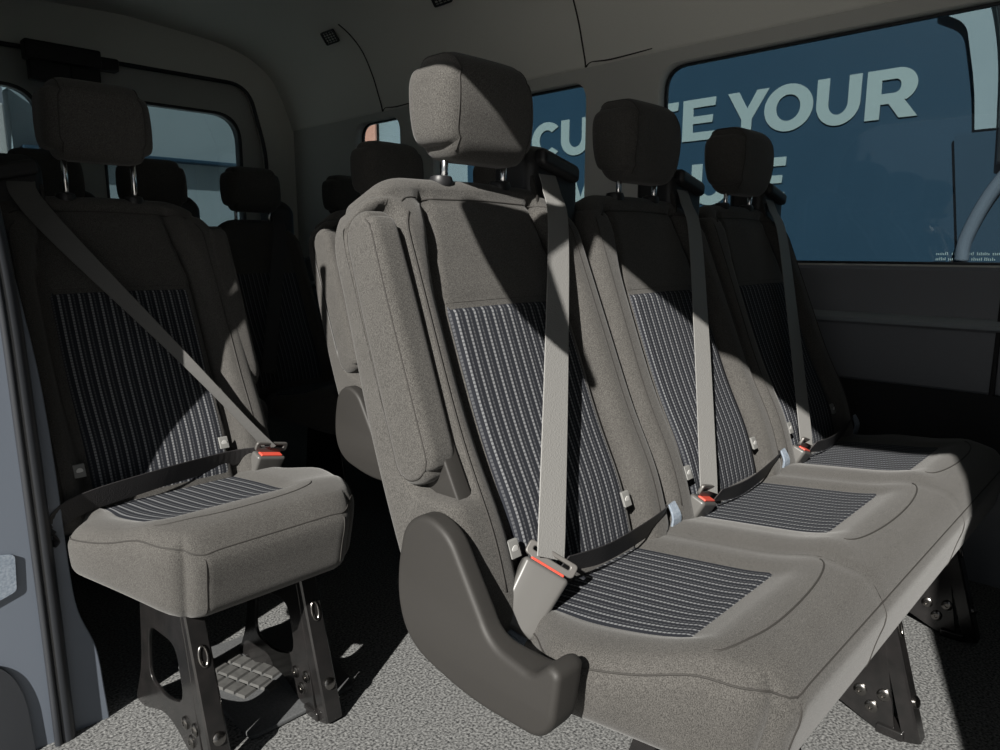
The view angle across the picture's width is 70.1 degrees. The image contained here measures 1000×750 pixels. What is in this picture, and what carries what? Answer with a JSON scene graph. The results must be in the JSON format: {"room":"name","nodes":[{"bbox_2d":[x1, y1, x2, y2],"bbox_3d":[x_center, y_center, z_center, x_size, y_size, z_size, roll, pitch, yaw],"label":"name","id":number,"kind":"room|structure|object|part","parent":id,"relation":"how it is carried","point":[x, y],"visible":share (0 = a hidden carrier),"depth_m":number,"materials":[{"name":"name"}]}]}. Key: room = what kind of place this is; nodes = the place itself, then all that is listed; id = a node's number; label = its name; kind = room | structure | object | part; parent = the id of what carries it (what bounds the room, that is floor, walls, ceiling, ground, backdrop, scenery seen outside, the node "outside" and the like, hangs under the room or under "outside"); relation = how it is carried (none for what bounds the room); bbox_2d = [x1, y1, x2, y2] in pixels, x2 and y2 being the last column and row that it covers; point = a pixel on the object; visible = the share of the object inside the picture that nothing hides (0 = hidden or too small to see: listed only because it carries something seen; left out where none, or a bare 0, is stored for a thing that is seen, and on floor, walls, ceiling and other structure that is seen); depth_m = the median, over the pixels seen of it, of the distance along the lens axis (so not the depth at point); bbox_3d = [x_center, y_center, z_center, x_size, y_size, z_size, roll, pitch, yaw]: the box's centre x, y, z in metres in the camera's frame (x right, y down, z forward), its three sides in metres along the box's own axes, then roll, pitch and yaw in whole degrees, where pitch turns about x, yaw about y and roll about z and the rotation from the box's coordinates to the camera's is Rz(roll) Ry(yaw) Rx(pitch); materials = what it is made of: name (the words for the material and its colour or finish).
{"room":"vehicle interior","nodes":[
{"label":"vehicle interior","id":0,"kind":"room"},
{"bbox_2d":[0,0,298,239],"bbox_3d":[-1.943,-0.776,3.674,0.030,2.150,2.300,10,14,43],"label":"door frame","id":1,"kind":"structure","parent":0,"point":[123,38],"depth_m":3.69,"materials":[{"name":"plastic"}]},
{"bbox_2d":[0,46,44,149],"bbox_3d":[-2.396,-0.598,3.299,0.060,1.930,0.815,10,14,43],"label":"door","id":2,"kind":"structure","parent":1,"relation":"in","point":[13,69],"depth_m":3.29,"materials":[{"name":"plastic"}]},
{"bbox_3d":[-2.396,-0.598,3.299,0.050,1.930,0.815,10,14,43],"label":"panel","id":3,"kind":"part","parent":2,"relation":"part of","materials":[{"name":"plastic"}]},
{"bbox_2d":[20,38,118,82],"bbox_3d":[-2.025,-1.462,3.379,0.070,0.172,0.400,10,14,43],"label":"door latch","id":4,"kind":"object","parent":1,"relation":"in","point":[45,60],"depth_m":3.32,"materials":[{"name":"black plastic"}]},
{"bbox_2d":[0,41,268,168],"bbox_3d":[-1.976,-0.628,3.633,0.022,1.870,1.780,10,14,43],"label":"trim","id":5,"kind":"structure","parent":1,"relation":"attached to","point":[2,43],"depth_m":3.85,"materials":[{"name":"grey rubber"}]},
{"bbox_2d":[80,66,262,219],"bbox_3d":[-1.742,-0.716,3.965,0.060,1.930,1.045,10,14,43],"label":"door","id":6,"kind":"structure","parent":1,"relation":"in","point":[226,102],"depth_m":3.87,"materials":[{"name":"plastic"}]},
{"bbox_2d":[39,0,896,130],"bbox_3d":[0.013,-1.265,1.588,5.660,0.562,2.185,10,14,43],"label":"ceiling","id":7,"kind":"structure","parent":0,"point":[317,83],"depth_m":3.21,"materials":[{"name":"fabric"}]},
{"bbox_2d":[320,29,339,45],"bbox_3d":[-0.836,-1.660,3.505,0.110,0.055,0.046,10,14,43],"label":"ceiling vent","id":8,"kind":"object","parent":7,"relation":"in","point":[337,39],"visible":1,"depth_m":3.50,"materials":[{"name":"black plastic"}]},
{"bbox_2d":[431,0,452,7],"bbox_3d":[-0.246,-1.561,2.944,0.110,0.055,0.046,10,14,43],"label":"ceiling vent","id":9,"kind":"object","parent":7,"relation":"in","point":[433,1],"visible":1,"depth_m":2.97,"materials":[{"name":"black plastic"}]},
{"bbox_2d":[37,414,999,749],"bbox_3d":[0.021,0.648,1.964,5.700,0.060,2.250,10,14,43],"label":"floor","id":10,"kind":"structure","parent":0,"point":[397,699],"depth_m":1.60,"materials":[{"name":"grey carpet"}]},
{"bbox_2d":[0,668,35,749],"bbox_3d":[-0.922,0.640,1.323,0.008,0.280,0.092,10,14,43],"label":"trim","id":11,"kind":"structure","parent":10,"relation":"on","point":[16,733],"depth_m":1.33,"materials":[{"name":"grey plastic"}]},
{"bbox_2d":[0,208,75,742],"bbox_3d":[-0.872,0.004,1.233,0.042,1.543,0.135,2,10,13],"label":"trim","id":12,"kind":"structure","parent":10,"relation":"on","point":[31,438],"depth_m":1.31,"materials":[{"name":"grey rubber"}]},
{"bbox_2d":[0,275,62,746],"bbox_3d":[-0.866,0.175,1.276,0.015,1.191,0.049,5,11,27],"label":"trim","id":13,"kind":"structure","parent":12,"relation":"attached to","point":[4,325],"depth_m":1.30,"materials":[{"name":"grey rubber"}]},
{"bbox_2d":[7,148,267,423],"bbox_3d":[-1.169,-0.090,2.333,0.755,1.265,0.693,10,14,43],"label":"seat","id":14,"kind":"object","parent":10,"relation":"on","point":[157,179],"visible":0.15,"depth_m":2.47,"materials":[{"name":"fabric"}]},
{"bbox_2d":[260,399,267,423],"bbox_3d":[-1.082,0.166,2.283,0.500,0.182,0.679,10,14,43],"label":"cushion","id":15,"kind":"object","parent":14,"relation":"on","point":[264,406],"depth_m":2.31,"materials":[{"name":"fabric"}]},
{"bbox_2d":[0,77,353,749],"bbox_3d":[-0.685,0.033,1.511,0.755,1.311,0.586,10,14,43],"label":"seat","id":16,"kind":"object","parent":10,"relation":"on","point":[177,499],"visible":0.94,"depth_m":1.50,"materials":[{"name":"fabric"}]},
{"bbox_3d":[-0.949,-0.429,1.554,0.017,0.126,0.012,10,14,43],"label":"post","id":17,"kind":"part","parent":16,"relation":"part of","materials":[{"name":"silver metal"}]},
{"bbox_3d":[-0.850,-0.447,1.655,0.017,0.126,0.012,10,14,43],"label":"post","id":18,"kind":"part","parent":16,"relation":"part of","materials":[{"name":"silver metal"}]},
{"bbox_3d":[-0.839,-0.043,1.603,0.378,0.703,0.514,10,14,43],"label":"backrest","id":19,"kind":"part","parent":16,"relation":"part of","materials":[{"name":"fabric"}]},
{"bbox_3d":[-0.789,0.029,1.572,0.195,0.433,0.306,10,14,43],"label":"stripe panel","id":20,"kind":"part","parent":16,"relation":"part of","materials":[{"name":"fabric"}]},
{"bbox_3d":[-0.658,0.566,1.395,0.338,0.300,0.007,10,14,43],"label":"leg","id":21,"kind":"part","parent":16,"relation":"part of","materials":[{"name":"black metal"}]},
{"bbox_3d":[-0.647,0.251,1.480,0.335,0.049,0.295,10,14,43],"label":"stripe panel","id":22,"kind":"part","parent":16,"relation":"part of","materials":[{"name":"fabric"}]},
{"bbox_2d":[68,467,353,617],"bbox_3d":[-0.581,0.300,1.482,0.500,0.177,0.549,10,14,43],"label":"cushion","id":23,"kind":"object","parent":16,"relation":"on","point":[182,542],"depth_m":1.31,"materials":[{"name":"fabric"}]},
{"bbox_3d":[-0.674,-0.166,1.766,0.194,0.398,0.060,10,14,43],"label":"armrest","id":24,"kind":"part","parent":16,"relation":"part of","materials":[{"name":"fabric"}]},
{"bbox_3d":[-0.499,0.537,1.558,0.338,0.300,0.007,10,14,43],"label":"leg","id":25,"kind":"part","parent":16,"relation":"part of","materials":[{"name":"black metal"}]},
{"bbox_2d":[174,621,352,738],"bbox_3d":[-0.513,0.666,1.635,0.383,0.015,0.317,10,14,43],"label":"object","id":26,"kind":"object","parent":10,"relation":"on","point":[256,697],"visible":0.67,"depth_m":1.55,"materials":[{"name":"grey plastic"}]},
{"bbox_2d":[217,166,360,481],"bbox_3d":[-0.602,-0.192,2.911,0.755,1.265,0.895,10,14,43],"label":"seat","id":27,"kind":"object","parent":10,"relation":"on","point":[296,383],"visible":0.48,"depth_m":2.77,"materials":[{"name":"fabric"}]},
{"bbox_3d":[-1.032,-0.624,2.785,0.017,0.081,0.012,10,14,43],"label":"post","id":28,"kind":"part","parent":27,"relation":"part of","materials":[{"name":"silver metal"}]},
{"bbox_3d":[-0.919,-0.261,2.838,0.368,0.703,0.370,10,14,43],"label":"backrest","id":29,"kind":"part","parent":27,"relation":"part of","materials":[{"name":"fabric"}]},
{"bbox_3d":[-0.869,-0.190,2.802,0.195,0.430,0.276,10,14,43],"label":"stripe panel","id":30,"kind":"part","parent":27,"relation":"part of","materials":[{"name":"fabric"}]},
{"bbox_2d":[263,380,338,434],"bbox_3d":[-0.504,0.062,2.873,0.500,0.180,0.874,10,14,43],"label":"cushion","id":31,"kind":"object","parent":27,"relation":"on","point":[312,404],"depth_m":2.53,"materials":[{"name":"fabric"}]},
{"bbox_3d":[-0.729,0.047,2.709,0.335,0.055,0.293,10,14,43],"label":"stripe panel","id":32,"kind":"part","parent":27,"relation":"part of","materials":[{"name":"fabric"}]},
{"bbox_3d":[-0.671,0.336,2.694,0.338,0.300,0.007,10,14,43],"label":"leg","id":33,"kind":"part","parent":27,"relation":"part of","materials":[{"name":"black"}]},
{"bbox_2d":[309,140,494,480],"bbox_3d":[0.019,-0.072,2.233,0.755,1.265,1.102,10,14,43],"label":"seat","id":34,"kind":"object","parent":10,"relation":"on","point":[371,162],"visible":0.24,"depth_m":1.99,"materials":[{"name":"fabric"}]},
{"bbox_3d":[-0.277,-0.144,2.175,0.378,0.703,0.514,10,14,43],"label":"backrest","id":35,"kind":"part","parent":34,"relation":"part of","materials":[{"name":"fabric"}]},
{"bbox_3d":[-0.444,-0.208,2.001,0.194,0.398,0.060,10,14,43],"label":"armrest","id":36,"kind":"part","parent":34,"relation":"part of","materials":[{"name":"fabric"}]},
{"bbox_2d":[335,52,999,749],"bbox_3d":[0.502,0.061,1.485,0.756,1.266,1.610,10,14,43],"label":"seat","id":37,"kind":"object","parent":10,"relation":"on","point":[631,488],"visible":1,"depth_m":1.19,"materials":[{"name":"fabric"}]},
{"bbox_3d":[-0.149,-0.042,1.061,0.194,0.398,0.060,10,14,43],"label":"armrest","id":38,"kind":"part","parent":37,"relation":"part of","materials":[{"name":"fabric"}]},
{"bbox_3d":[-0.093,-0.342,1.191,0.017,0.081,0.012,10,14,43],"label":"post","id":39,"kind":"part","parent":37,"relation":"part of","materials":[{"name":"silver metal"}]},
{"bbox_3d":[0.017,0.022,1.235,0.378,0.703,0.514,10,14,43],"label":"backrest","id":40,"kind":"part","parent":37,"relation":"part of","materials":[{"name":"fabric"}]},
{"bbox_3d":[0.006,-0.360,1.291,0.017,0.081,0.012,10,14,43],"label":"post","id":41,"kind":"part","parent":37,"relation":"part of","materials":[{"name":"silver metal"}]},
{"bbox_3d":[0.067,0.094,1.205,0.195,0.433,0.306,10,14,43],"label":"stripe panel","id":42,"kind":"part","parent":37,"relation":"part of","materials":[{"name":"fabric"}]},
{"bbox_3d":[0.258,-0.406,1.548,0.017,0.081,0.012,10,14,43],"label":"post","id":43,"kind":"part","parent":37,"relation":"part of","materials":[{"name":"silver metal"}]},
{"bbox_3d":[0.311,0.610,1.144,0.338,0.300,0.007,10,14,43],"label":"leg","id":44,"kind":"part","parent":37,"relation":"part of","materials":[{"name":"black metal"}]},
{"bbox_3d":[0.356,-0.423,1.648,0.017,0.081,0.012,10,14,43],"label":"post","id":45,"kind":"part","parent":37,"relation":"part of","materials":[{"name":"silver metal"}]},
{"bbox_3d":[0.209,0.326,1.114,0.335,0.049,0.295,10,14,43],"label":"stripe panel","id":46,"kind":"part","parent":37,"relation":"part of","materials":[{"name":"fabric"}]},
{"bbox_3d":[0.374,-0.042,1.598,0.378,0.703,0.496,10,14,43],"label":"backrest","id":47,"kind":"part","parent":37,"relation":"part of","materials":[{"name":"fabric"}]},
{"bbox_3d":[0.420,0.030,1.565,0.195,0.433,0.316,10,14,43],"label":"stripe panel","id":48,"kind":"part","parent":37,"relation":"part of","materials":[{"name":"fabric"}]},
{"bbox_3d":[0.601,-0.467,1.898,0.017,0.081,0.012,10,14,43],"label":"post","id":49,"kind":"part","parent":37,"relation":"part of","materials":[{"name":"silver metal"}]},
{"bbox_3d":[0.699,-0.485,1.998,0.017,0.081,0.012,10,14,43],"label":"post","id":50,"kind":"part","parent":37,"relation":"part of","materials":[{"name":"silver metal"}]},
{"bbox_2d":[524,434,999,749],"bbox_3d":[0.618,0.310,1.464,0.500,0.183,1.541,10,14,43],"label":"cushion","id":51,"kind":"object","parent":37,"relation":"on","point":[735,611],"depth_m":1.09,"materials":[{"name":"fabric"}]},
{"bbox_3d":[0.717,-0.104,1.948,0.378,0.703,0.496,10,14,43],"label":"backrest","id":52,"kind":"part","parent":37,"relation":"part of","materials":[{"name":"fabric"}]},
{"bbox_3d":[0.763,-0.031,1.915,0.195,0.433,0.316,10,14,43],"label":"stripe panel","id":53,"kind":"part","parent":37,"relation":"part of","materials":[{"name":"fabric"}]},
{"bbox_3d":[0.559,0.263,1.471,0.335,0.049,0.296,10,14,43],"label":"stripe panel","id":54,"kind":"part","parent":37,"relation":"part of","materials":[{"name":"fabric"}]},
{"bbox_3d":[0.659,0.548,1.498,0.338,0.300,0.007,10,14,43],"label":"leg","id":55,"kind":"part","parent":37,"relation":"part of","materials":[{"name":"black metal"}]},
{"bbox_3d":[0.902,0.201,1.821,0.335,0.049,0.296,10,14,43],"label":"stripe panel","id":56,"kind":"part","parent":37,"relation":"part of","materials":[{"name":"fabric"}]},
{"bbox_3d":[1.006,0.485,1.852,0.338,0.300,0.007,10,14,43],"label":"leg","id":57,"kind":"part","parent":37,"relation":"part of","materials":[{"name":"black metal"}]},
{"bbox_2d":[293,0,999,267],"bbox_3d":[0.790,-0.630,2.474,5.600,1.040,0.060,10,14,43],"label":"window frame","id":58,"kind":"structure","parent":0,"point":[322,151],"depth_m":2.73,"materials":[{"name":"plastic"}]},
{"bbox_2d":[338,24,408,111],"bbox_3d":[-0.583,-1.499,3.438,0.304,0.368,0.260,10,14,43],"label":"trim","id":59,"kind":"structure","parent":58,"relation":"attached to","point":[338,24],"depth_m":3.56,"materials":[{"name":"black plastic"}]},
{"bbox_2d":[362,118,396,141],"bbox_3d":[-0.608,-0.988,3.813,0.410,0.730,0.014,10,14,43],"label":"window","id":60,"kind":"structure","parent":58,"relation":"in","point":[393,119],"depth_m":3.82,"materials":[{"name":"black rubber"}]},
{"bbox_2d":[440,85,582,174],"bbox_3d":[0.043,-0.872,3.195,0.940,0.715,0.014,10,14,43],"label":"window","id":61,"kind":"structure","parent":58,"relation":"in","point":[575,86],"depth_m":2.95,"materials":[{"name":"black rubber"}]},
{"bbox_2d":[573,0,651,67],"bbox_3d":[0.352,-1.342,2.548,0.304,0.368,0.260,10,14,43],"label":"trim","id":62,"kind":"structure","parent":58,"relation":"attached to","point":[573,0],"depth_m":2.70,"materials":[{"name":"black plastic"}]},
{"bbox_2d":[304,257,999,395],"bbox_3d":[0.776,-0.217,2.532,5.600,0.357,0.080,10,14,43],"label":"side wall panel","id":63,"kind":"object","parent":58,"relation":"attached to","point":[953,359],"depth_m":2.10,"materials":[{"name":"grey plastic"}]},
{"bbox_2d":[310,281,999,330],"bbox_3d":[0.757,-0.231,2.509,5.600,0.036,0.028,10,14,43],"label":"trim","id":64,"kind":"structure","parent":58,"relation":"attached to","point":[881,318],"depth_m":2.08,"materials":[{"name":"plastic"}]},
{"bbox_2d":[320,316,999,454],"bbox_3d":[0.791,0.075,2.600,5.600,0.248,0.056,10,14,43],"label":"side wall panel","id":65,"kind":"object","parent":58,"relation":"attached to","point":[881,408],"depth_m":2.11,"materials":[{"name":"black plastic"}]},
{"bbox_2d":[664,1,999,265],"bbox_3d":[1.552,-0.618,1.760,2.645,0.715,0.014,10,14,43],"label":"window","id":66,"kind":"structure","parent":58,"relation":"in","point":[994,4],"depth_m":2.17,"materials":[{"name":"black rubber"}]},
{"bbox_2d":[962,492,999,587],"bbox_3d":[0.789,0.349,2.645,5.600,0.312,0.064,10,14,43],"label":"trim","id":67,"kind":"structure","parent":58,"relation":"attached to","point":[981,550],"depth_m":2.04,"materials":[{"name":"grey plastic"}]},
{"bbox_2d":[988,304,999,395],"bbox_3d":[1.367,-0.116,1.952,0.012,0.350,0.026,10,14,43],"label":"trim","id":68,"kind":"structure","parent":58,"relation":"attached to","point":[997,337],"depth_m":1.96,"materials":[{"name":"black plastic"}]},
{"bbox_3d":[-1.142,-0.159,1.476,4.300,1.700,0.030,10,14,43],"label":"wall","id":69,"kind":"structure","parent":0,"visible":0},
{"bbox_2d":[0,554,16,599],"bbox_3d":[-0.922,0.373,1.278,0.006,0.117,0.096,10,14,43],"label":"trim","id":70,"kind":"structure","parent":69,"relation":"attached to","point":[8,586],"depth_m":1.30,"materials":[{"name":"plastic"}]},
{"bbox_2d":[0,332,53,749],"bbox_3d":[-0.927,-0.065,1.232,0.045,1.640,0.146,10,14,43],"label":"trim","id":71,"kind":"structure","parent":69,"relation":"attached to","point":[21,648],"depth_m":1.32,"materials":[{"name":"grey paint"}]},
{"bbox_2d":[15,279,108,730],"bbox_3d":[-0.899,-0.079,1.306,0.101,1.640,0.169,10,14,43],"label":"trim","id":72,"kind":"structure","parent":69,"relation":"attached to","point":[89,700],"depth_m":1.39,"materials":[{"name":"grey paint"}]},
{"label":"outside","id":73,"kind":"structure","parent":0,"visible":0},
{"bbox_3d":[0.645,0.929,3.766,60.000,0.040,60.000,10,14,43],"label":"ground","id":74,"kind":"structure","parent":73,"visible":0},
{"bbox_2d":[0,87,239,225],"bbox_3d":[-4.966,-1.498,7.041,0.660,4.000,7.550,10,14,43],"label":"window","id":75,"kind":"structure","parent":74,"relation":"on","point":[202,145],"depth_m":8.08,"materials":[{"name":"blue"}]},
{"bbox_3d":[-4.734,-1.078,6.965,0.120,3.000,0.090,10,14,43],"label":"post","id":76,"kind":"part","parent":75,"relation":"part of","materials":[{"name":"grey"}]},
{"bbox_2d":[365,120,467,181],"bbox_3d":[-1.121,-1.923,9.445,5.000,4.500,0.195,10,14,43],"label":"hoarding","id":77,"kind":"object","parent":74,"relation":"on","point":[387,131],"visible":0.02,"depth_m":9.51,"materials":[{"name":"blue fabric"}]},
{"bbox_2d":[468,16,997,261],"bbox_3d":[1.147,-1.443,5.008,3.950,4.200,0.061,10,14,43],"label":"billboard","id":78,"kind":"object","parent":74,"relation":"on","point":[861,128],"visible":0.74,"depth_m":4.15,"materials":[{"name":"blue"}]},
{"bbox_2d":[936,6,999,262],"bbox_3d":[3.363,-0.389,2.877,3.050,3.502,0.094,10,14,43],"label":"booth","id":79,"kind":"object","parent":74,"relation":"on","point":[977,154],"visible":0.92,"depth_m":3.65,"materials":[{"name":"glass"},{"name":"rubber"}]},
{"bbox_3d":[3.389,-1.426,2.721,3.050,0.669,0.020,10,14,43],"label":"panel","id":80,"kind":"part","parent":79,"relation":"part of","materials":[{"name":"grey plastic"}]},
{"bbox_3d":[2.566,-0.944,3.543,0.467,0.749,0.068,10,14,43],"label":"rail","id":81,"kind":"part","parent":79,"relation":"part of","materials":[{"name":"grey paint"}]},
{"bbox_3d":[3.434,0.127,2.951,2.924,2.459,0.020,10,14,43],"label":"panel","id":82,"kind":"part","parent":79,"relation":"part of","materials":[{"name":"glass"}]},
{"bbox_3d":[2.444,-1.667,3.535,0.260,1.212,0.056,10,14,43],"label":"rail","id":83,"kind":"part","parent":79,"relation":"part of","materials":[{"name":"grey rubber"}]}
]}

